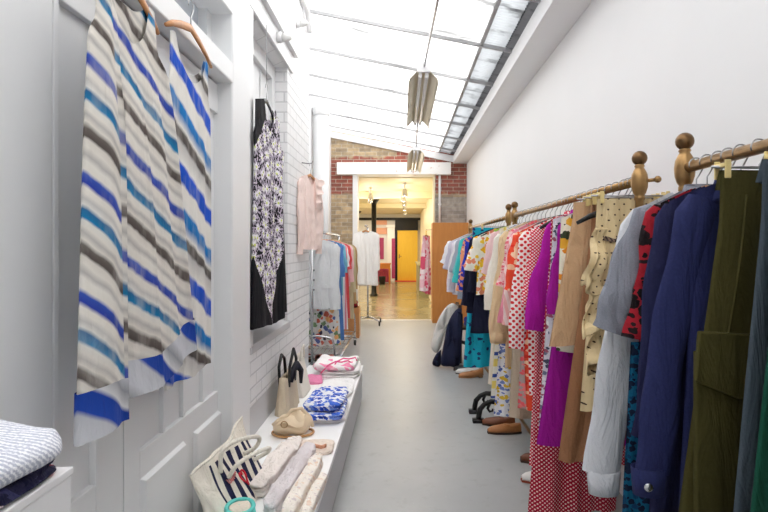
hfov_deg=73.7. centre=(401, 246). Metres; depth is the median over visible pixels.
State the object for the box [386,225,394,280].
column
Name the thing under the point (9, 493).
folded cloth
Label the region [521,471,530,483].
shoe
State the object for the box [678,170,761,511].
trousers
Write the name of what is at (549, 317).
dress
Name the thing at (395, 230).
trim
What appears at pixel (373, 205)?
column
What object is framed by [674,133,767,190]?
rack
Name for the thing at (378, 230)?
board
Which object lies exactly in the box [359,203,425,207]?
trim
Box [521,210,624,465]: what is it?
dress
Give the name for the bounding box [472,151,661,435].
rack
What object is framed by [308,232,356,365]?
rail
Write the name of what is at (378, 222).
board
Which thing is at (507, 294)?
blouse
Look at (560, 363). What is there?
dress
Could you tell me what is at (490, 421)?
loafer
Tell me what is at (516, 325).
dress
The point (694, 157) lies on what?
wooden hanger
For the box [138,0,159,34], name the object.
wooden hanger
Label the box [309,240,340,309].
blouse
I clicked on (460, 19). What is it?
skylight
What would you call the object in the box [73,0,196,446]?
dress
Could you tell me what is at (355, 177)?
trim
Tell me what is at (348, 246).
dress
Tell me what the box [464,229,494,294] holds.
blouse
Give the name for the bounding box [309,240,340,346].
dress
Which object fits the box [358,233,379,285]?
blouse
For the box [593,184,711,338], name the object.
shirt
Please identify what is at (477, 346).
dress
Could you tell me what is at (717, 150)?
hanger
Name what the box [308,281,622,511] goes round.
floor
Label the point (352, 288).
coat
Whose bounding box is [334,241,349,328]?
dress
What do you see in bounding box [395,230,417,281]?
door
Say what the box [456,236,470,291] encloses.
blouse
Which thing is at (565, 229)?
blouse
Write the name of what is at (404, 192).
spotlight
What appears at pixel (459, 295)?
shirt
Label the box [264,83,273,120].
hanger
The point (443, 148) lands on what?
trim
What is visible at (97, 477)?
door
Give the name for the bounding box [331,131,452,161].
trim
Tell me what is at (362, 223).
wall
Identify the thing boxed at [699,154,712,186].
wooden hanger
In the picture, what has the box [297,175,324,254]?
blouse
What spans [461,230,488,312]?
jacket
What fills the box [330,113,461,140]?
trim
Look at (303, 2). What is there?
conduit
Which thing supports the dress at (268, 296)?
hanging from the hanger at (265, 99)
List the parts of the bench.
panel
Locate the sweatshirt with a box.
[582,192,673,497]
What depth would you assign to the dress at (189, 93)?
1.90 m
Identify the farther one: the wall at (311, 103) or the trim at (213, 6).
the wall at (311, 103)
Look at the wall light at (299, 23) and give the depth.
4.10 m
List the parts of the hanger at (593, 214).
arm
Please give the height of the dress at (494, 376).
1.271 m
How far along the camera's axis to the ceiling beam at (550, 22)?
4.49 m
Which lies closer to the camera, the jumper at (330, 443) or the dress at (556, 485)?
the dress at (556, 485)
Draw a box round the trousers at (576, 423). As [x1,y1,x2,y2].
[558,203,625,463]
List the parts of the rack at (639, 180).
post, rail, post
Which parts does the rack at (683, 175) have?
post, rail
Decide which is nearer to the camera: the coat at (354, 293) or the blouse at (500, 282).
the blouse at (500, 282)
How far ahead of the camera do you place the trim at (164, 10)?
1.97 m
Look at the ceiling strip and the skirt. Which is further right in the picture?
the skirt
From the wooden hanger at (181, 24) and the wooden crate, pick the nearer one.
the wooden hanger at (181, 24)
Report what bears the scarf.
on the bench
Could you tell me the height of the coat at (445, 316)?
0.585 m
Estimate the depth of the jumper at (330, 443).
2.75 m
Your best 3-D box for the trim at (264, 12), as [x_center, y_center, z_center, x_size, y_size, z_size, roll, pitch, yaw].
[-0.830,-0.470,3.330,0.060,2.060,1.260,0,0,0]
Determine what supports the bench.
on the floor
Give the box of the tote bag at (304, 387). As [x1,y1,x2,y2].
[292,344,310,397]
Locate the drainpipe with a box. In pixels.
[438,175,440,222]
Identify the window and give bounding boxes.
[174,0,211,40]
[250,37,289,354]
[395,220,417,229]
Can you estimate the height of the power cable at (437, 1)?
0.258 m
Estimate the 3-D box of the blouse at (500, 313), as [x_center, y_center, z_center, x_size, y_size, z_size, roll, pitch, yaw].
[0.866,0.209,3.110,0.576,0.753,0.067,0,0,0]
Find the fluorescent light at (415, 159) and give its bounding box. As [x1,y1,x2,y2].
[407,144,424,172]
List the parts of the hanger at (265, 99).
arm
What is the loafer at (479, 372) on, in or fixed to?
on the floor
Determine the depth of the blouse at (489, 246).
3.91 m
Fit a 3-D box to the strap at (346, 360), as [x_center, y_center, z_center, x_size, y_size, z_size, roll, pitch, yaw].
[-0.543,0.986,4.226,0.272,0.086,0.062,0,0,-18]
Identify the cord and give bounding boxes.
[266,25,266,82]
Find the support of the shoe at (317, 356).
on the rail
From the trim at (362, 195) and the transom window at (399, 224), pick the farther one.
the transom window at (399, 224)
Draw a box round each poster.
[379,238,383,258]
[392,238,394,277]
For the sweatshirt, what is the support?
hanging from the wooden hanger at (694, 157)
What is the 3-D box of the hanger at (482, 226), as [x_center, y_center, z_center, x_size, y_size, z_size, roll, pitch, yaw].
[0.900,-0.222,4.940,0.328,0.104,0.042,0,0,0]
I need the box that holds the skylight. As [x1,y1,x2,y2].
[306,0,495,151]
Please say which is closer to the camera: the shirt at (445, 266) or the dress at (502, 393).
the dress at (502, 393)
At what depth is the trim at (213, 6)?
2.34 m
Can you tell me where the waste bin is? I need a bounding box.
[379,276,385,284]
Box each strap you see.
[320,360,351,372]
[335,357,356,364]
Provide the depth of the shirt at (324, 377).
4.18 m
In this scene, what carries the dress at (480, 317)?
hanging from the hanger
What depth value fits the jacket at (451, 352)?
5.86 m
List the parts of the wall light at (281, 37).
globe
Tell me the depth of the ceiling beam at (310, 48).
5.52 m
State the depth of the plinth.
0.90 m
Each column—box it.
[370,199,378,295]
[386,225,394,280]
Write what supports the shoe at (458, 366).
on the floor
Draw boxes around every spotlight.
[368,187,372,199]
[402,183,407,196]
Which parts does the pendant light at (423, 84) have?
chain, plate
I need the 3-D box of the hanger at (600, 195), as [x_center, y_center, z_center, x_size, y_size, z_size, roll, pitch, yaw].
[0.900,-0.222,1.995,0.328,0.104,0.042,0,0,0]
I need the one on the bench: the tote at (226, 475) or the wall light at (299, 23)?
the tote at (226, 475)
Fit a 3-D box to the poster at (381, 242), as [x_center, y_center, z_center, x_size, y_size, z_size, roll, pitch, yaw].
[-0.950,0.060,21.085,0.400,0.880,0.030,0,0,0]
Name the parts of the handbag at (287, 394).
handle, handle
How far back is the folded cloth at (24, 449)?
0.86 m
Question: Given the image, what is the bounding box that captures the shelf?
[308,331,353,365]
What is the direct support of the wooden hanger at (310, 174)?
hanging from the wall hook
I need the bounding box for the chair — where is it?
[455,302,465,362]
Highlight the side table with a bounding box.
[380,263,390,283]
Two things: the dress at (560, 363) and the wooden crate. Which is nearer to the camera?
the dress at (560, 363)
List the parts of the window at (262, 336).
frame, sill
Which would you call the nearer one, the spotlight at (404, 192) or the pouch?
the pouch
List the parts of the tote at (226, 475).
handle, handle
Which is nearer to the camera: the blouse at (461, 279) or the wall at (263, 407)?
the wall at (263, 407)
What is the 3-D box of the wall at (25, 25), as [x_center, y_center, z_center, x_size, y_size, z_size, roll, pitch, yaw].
[-1.085,-0.550,0.560,0.430,3.900,4.320,0,0,0]
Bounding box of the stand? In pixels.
[360,225,380,325]
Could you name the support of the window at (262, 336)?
in the brick wall at (291, 90)
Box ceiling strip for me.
[441,0,528,153]
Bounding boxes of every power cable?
[416,123,417,146]
[423,0,438,66]
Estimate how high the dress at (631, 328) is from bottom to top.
1.343 m
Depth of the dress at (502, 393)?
3.62 m
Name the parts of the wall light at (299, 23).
globe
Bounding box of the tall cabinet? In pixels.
[431,223,468,322]
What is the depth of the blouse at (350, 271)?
6.55 m
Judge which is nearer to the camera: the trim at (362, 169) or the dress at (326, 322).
the dress at (326, 322)
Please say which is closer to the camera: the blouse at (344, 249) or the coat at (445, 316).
the blouse at (344, 249)
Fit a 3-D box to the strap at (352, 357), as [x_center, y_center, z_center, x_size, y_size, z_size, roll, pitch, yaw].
[-0.497,0.986,4.345,0.231,0.085,0.060,0,0,-22]
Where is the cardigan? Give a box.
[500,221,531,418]
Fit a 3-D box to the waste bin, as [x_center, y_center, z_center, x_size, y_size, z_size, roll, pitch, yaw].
[-0.740,1.250,19.150,0.270,0.300,0.270,0,0,0]
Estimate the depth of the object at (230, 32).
2.42 m
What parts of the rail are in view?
rail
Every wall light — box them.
[276,31,291,42]
[295,19,307,27]
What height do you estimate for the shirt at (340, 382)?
0.039 m
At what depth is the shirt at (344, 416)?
3.14 m
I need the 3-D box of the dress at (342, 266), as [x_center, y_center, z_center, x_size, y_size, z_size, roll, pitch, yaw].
[-0.897,0.485,5.741,0.519,1.122,0.085,0,0,0]
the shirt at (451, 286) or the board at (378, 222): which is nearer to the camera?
the shirt at (451, 286)
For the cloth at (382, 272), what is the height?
0.600 m
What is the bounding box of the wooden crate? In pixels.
[344,306,359,337]
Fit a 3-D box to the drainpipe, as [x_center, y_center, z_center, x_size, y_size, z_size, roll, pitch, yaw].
[0.720,-0.920,9.795,0.060,0.920,0.050,0,0,0]
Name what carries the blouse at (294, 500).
on the bench
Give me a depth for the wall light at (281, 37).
3.40 m
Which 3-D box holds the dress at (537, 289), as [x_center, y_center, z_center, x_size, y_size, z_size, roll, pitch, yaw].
[0.855,0.398,2.524,0.501,1.176,0.085,0,0,-2]
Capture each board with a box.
[376,220,386,224]
[376,228,386,233]
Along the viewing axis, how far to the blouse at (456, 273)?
5.35 m
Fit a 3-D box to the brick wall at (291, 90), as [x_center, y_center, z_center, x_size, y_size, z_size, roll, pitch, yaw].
[-1.125,-0.660,3.690,0.550,3.120,1.980,0,0,0]
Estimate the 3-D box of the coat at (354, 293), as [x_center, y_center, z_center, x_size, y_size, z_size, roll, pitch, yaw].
[-0.909,0.343,7.020,0.612,0.886,0.092,0,0,0]
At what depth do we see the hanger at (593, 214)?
2.03 m
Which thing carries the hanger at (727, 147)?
hanging from the rack at (683, 175)
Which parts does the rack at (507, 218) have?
post, rail, post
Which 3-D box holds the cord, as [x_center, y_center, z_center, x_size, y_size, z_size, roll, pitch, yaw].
[-0.815,-1.159,3.080,0.004,0.351,0.004,0,0,0]
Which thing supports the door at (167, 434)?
in the wall at (25, 25)
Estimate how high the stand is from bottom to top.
1.772 m
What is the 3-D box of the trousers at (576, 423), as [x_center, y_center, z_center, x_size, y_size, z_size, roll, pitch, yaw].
[0.852,0.344,2.090,0.424,1.064,0.072,0,0,0]
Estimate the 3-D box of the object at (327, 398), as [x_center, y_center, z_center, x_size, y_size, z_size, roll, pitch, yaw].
[-0.490,0.984,3.361,0.255,0.056,0.445,0,0,0]
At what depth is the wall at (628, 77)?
2.81 m
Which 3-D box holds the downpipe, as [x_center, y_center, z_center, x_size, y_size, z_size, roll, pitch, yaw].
[-1.225,-0.370,7.750,0.260,3.540,0.260,0,0,0]
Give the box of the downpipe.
[312,104,329,239]
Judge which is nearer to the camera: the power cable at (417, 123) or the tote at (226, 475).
the tote at (226, 475)
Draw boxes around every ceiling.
[359,177,431,213]
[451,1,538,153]
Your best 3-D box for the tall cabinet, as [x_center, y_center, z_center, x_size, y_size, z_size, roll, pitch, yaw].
[0.892,0.475,9.595,0.665,1.850,0.390,0,0,0]
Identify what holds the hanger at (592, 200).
hanging from the rack at (639, 180)
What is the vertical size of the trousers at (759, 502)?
1.098 m
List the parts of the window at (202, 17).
frame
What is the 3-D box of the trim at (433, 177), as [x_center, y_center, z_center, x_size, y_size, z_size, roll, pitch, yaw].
[0.618,0.010,9.965,0.035,2.780,0.310,0,0,0]
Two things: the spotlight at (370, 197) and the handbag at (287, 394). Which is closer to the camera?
the handbag at (287, 394)
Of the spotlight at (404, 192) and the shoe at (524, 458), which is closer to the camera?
the shoe at (524, 458)
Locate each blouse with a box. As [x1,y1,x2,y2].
[281,453,322,511]
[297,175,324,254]
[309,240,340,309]
[313,354,358,370]
[330,240,347,294]
[338,241,353,285]
[352,231,378,284]
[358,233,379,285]
[452,235,471,282]
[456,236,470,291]
[459,236,471,289]
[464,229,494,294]
[481,230,498,274]
[484,223,522,309]
[496,221,532,286]
[497,224,527,322]
[502,218,546,325]
[556,214,573,352]
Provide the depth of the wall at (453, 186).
9.82 m
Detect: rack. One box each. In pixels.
[462,204,511,413]
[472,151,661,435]
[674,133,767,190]
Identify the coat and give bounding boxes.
[333,239,356,318]
[339,240,357,303]
[431,303,457,352]
[489,222,526,367]
[630,180,719,510]
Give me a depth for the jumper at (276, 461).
2.39 m
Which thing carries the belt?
on the jumper at (330, 443)
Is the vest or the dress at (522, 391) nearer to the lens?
the dress at (522, 391)
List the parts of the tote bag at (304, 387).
handle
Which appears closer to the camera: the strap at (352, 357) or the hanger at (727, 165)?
the hanger at (727, 165)
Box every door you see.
[52,0,122,511]
[123,3,220,511]
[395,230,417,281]
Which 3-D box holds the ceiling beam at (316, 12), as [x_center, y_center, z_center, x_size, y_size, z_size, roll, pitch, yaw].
[-0.255,-1.998,4.580,2.490,0.533,0.024,0,0,0]
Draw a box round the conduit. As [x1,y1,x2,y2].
[300,0,311,32]
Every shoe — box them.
[315,354,322,360]
[453,365,473,370]
[455,368,478,373]
[520,452,529,463]
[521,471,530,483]
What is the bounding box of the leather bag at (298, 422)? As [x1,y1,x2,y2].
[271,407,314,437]
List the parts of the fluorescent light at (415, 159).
plate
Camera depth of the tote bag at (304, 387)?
3.75 m
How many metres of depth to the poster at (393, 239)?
20.83 m
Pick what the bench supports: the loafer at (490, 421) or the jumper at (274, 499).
the jumper at (274, 499)
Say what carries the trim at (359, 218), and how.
attached to the wall at (362, 223)
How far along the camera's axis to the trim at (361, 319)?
9.84 m
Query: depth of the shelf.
6.05 m
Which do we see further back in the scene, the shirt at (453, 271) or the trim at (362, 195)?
the trim at (362, 195)
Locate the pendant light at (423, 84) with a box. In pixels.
[407,27,438,128]
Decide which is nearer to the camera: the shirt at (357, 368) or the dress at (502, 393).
the dress at (502, 393)
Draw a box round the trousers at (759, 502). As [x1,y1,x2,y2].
[750,350,767,511]
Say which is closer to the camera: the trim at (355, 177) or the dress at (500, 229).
the dress at (500, 229)
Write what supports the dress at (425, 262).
hanging from the wooden hanger
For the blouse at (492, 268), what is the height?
0.824 m
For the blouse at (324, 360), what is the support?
on the shirt at (357, 368)
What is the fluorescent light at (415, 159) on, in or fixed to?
hanging from the skylight
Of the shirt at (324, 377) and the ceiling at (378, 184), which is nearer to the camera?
the shirt at (324, 377)
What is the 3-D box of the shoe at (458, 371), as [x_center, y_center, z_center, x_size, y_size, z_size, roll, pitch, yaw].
[0.720,1.365,5.660,0.255,0.070,0.089,0,0,0]
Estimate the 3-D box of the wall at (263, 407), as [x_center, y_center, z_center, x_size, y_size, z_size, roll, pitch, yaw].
[-1.127,1.150,3.690,0.545,0.500,1.980,0,0,0]
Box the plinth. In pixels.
[0,467,72,511]
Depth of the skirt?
2.13 m
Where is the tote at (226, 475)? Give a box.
[189,416,271,511]
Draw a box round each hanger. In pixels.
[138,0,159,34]
[164,0,212,67]
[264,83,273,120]
[308,163,314,180]
[478,219,502,228]
[539,193,579,228]
[576,178,631,224]
[577,182,620,205]
[583,179,659,204]
[591,177,669,202]
[688,157,702,183]
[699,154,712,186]
[709,150,722,185]
[711,138,763,179]
[720,147,736,165]
[732,144,748,169]
[764,151,767,158]
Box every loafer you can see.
[458,368,483,377]
[482,416,514,425]
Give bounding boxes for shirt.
[313,401,348,422]
[315,371,359,379]
[318,360,360,374]
[320,378,354,397]
[440,234,466,263]
[443,234,467,269]
[447,233,471,294]
[448,234,470,292]
[449,234,471,298]
[452,235,470,273]
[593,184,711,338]
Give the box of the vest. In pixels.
[308,374,322,384]
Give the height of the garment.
1.098 m
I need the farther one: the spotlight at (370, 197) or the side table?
the side table
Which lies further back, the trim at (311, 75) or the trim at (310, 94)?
the trim at (310, 94)
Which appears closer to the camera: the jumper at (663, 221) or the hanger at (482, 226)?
the jumper at (663, 221)
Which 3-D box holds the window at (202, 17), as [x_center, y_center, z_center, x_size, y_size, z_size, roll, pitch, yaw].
[-0.930,-0.985,1.952,0.060,0.230,0.975,0,0,0]
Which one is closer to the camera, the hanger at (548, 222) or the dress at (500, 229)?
the hanger at (548, 222)
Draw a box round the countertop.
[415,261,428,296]
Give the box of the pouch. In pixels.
[224,497,255,511]
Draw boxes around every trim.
[121,0,232,82]
[192,0,232,13]
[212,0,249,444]
[250,0,297,347]
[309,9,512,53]
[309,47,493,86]
[309,73,479,109]
[309,93,469,127]
[329,125,455,151]
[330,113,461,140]
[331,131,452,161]
[337,162,450,176]
[353,175,358,305]
[359,192,431,198]
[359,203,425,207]
[359,218,419,219]
[361,319,430,319]
[395,230,396,279]
[432,175,434,222]
[438,0,501,152]
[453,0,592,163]
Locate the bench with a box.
[250,365,362,511]
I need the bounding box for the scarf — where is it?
[299,472,327,511]
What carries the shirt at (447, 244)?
hanging from the hanger
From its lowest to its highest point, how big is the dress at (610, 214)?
0.833 m
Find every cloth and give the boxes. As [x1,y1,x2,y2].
[0,419,62,488]
[0,459,55,508]
[378,269,388,281]
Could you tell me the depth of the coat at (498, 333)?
3.39 m
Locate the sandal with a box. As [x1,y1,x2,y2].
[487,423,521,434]
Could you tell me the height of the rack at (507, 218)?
1.764 m
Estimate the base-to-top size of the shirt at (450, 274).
0.690 m
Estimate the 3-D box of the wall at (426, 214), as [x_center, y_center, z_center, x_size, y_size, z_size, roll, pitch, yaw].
[0.825,0.000,15.660,0.150,2.800,11.080,0,0,0]
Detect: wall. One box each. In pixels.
[0,0,51,464]
[250,0,308,406]
[250,347,307,434]
[309,96,330,239]
[331,131,466,244]
[359,214,419,262]
[420,199,431,299]
[467,0,767,495]
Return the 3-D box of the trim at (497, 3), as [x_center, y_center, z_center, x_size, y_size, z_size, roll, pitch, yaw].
[0.710,-1.810,4.110,0.030,0.028,11.420,0,0,0]
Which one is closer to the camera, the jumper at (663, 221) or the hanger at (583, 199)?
the jumper at (663, 221)
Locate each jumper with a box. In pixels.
[250,435,301,496]
[263,442,315,511]
[300,439,334,454]
[631,186,704,511]
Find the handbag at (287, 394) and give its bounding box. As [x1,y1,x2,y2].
[275,347,303,416]
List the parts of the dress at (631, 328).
skirt panel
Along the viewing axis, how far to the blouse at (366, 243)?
8.73 m
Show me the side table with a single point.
(382, 265)
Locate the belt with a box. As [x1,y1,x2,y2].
[315,444,326,448]
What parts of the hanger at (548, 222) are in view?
arm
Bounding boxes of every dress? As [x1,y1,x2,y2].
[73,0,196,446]
[164,30,210,390]
[250,98,286,329]
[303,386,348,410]
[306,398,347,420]
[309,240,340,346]
[328,240,344,339]
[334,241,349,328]
[336,241,351,317]
[419,235,430,294]
[463,227,498,367]
[466,229,491,333]
[488,225,510,383]
[491,224,514,397]
[494,223,519,416]
[504,217,551,410]
[508,216,557,394]
[518,218,543,408]
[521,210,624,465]
[525,209,572,331]
[528,213,615,511]
[536,223,625,446]
[539,213,572,423]
[580,198,657,411]
[621,188,695,511]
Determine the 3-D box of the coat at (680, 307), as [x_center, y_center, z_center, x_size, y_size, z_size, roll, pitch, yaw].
[0.854,0.458,1.359,0.492,1.296,0.089,0,0,0]
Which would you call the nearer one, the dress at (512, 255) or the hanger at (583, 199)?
the hanger at (583, 199)
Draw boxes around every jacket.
[432,308,462,366]
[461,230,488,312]
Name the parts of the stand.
post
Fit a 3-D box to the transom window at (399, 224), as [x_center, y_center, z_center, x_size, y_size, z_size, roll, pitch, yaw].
[0.190,-0.890,21.025,0.940,0.420,0.150,0,0,0]
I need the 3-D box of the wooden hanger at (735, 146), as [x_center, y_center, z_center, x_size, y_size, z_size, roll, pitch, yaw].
[0.900,-0.182,1.360,0.236,0.184,0.012,0,0,0]
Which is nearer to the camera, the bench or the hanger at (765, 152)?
the hanger at (765, 152)

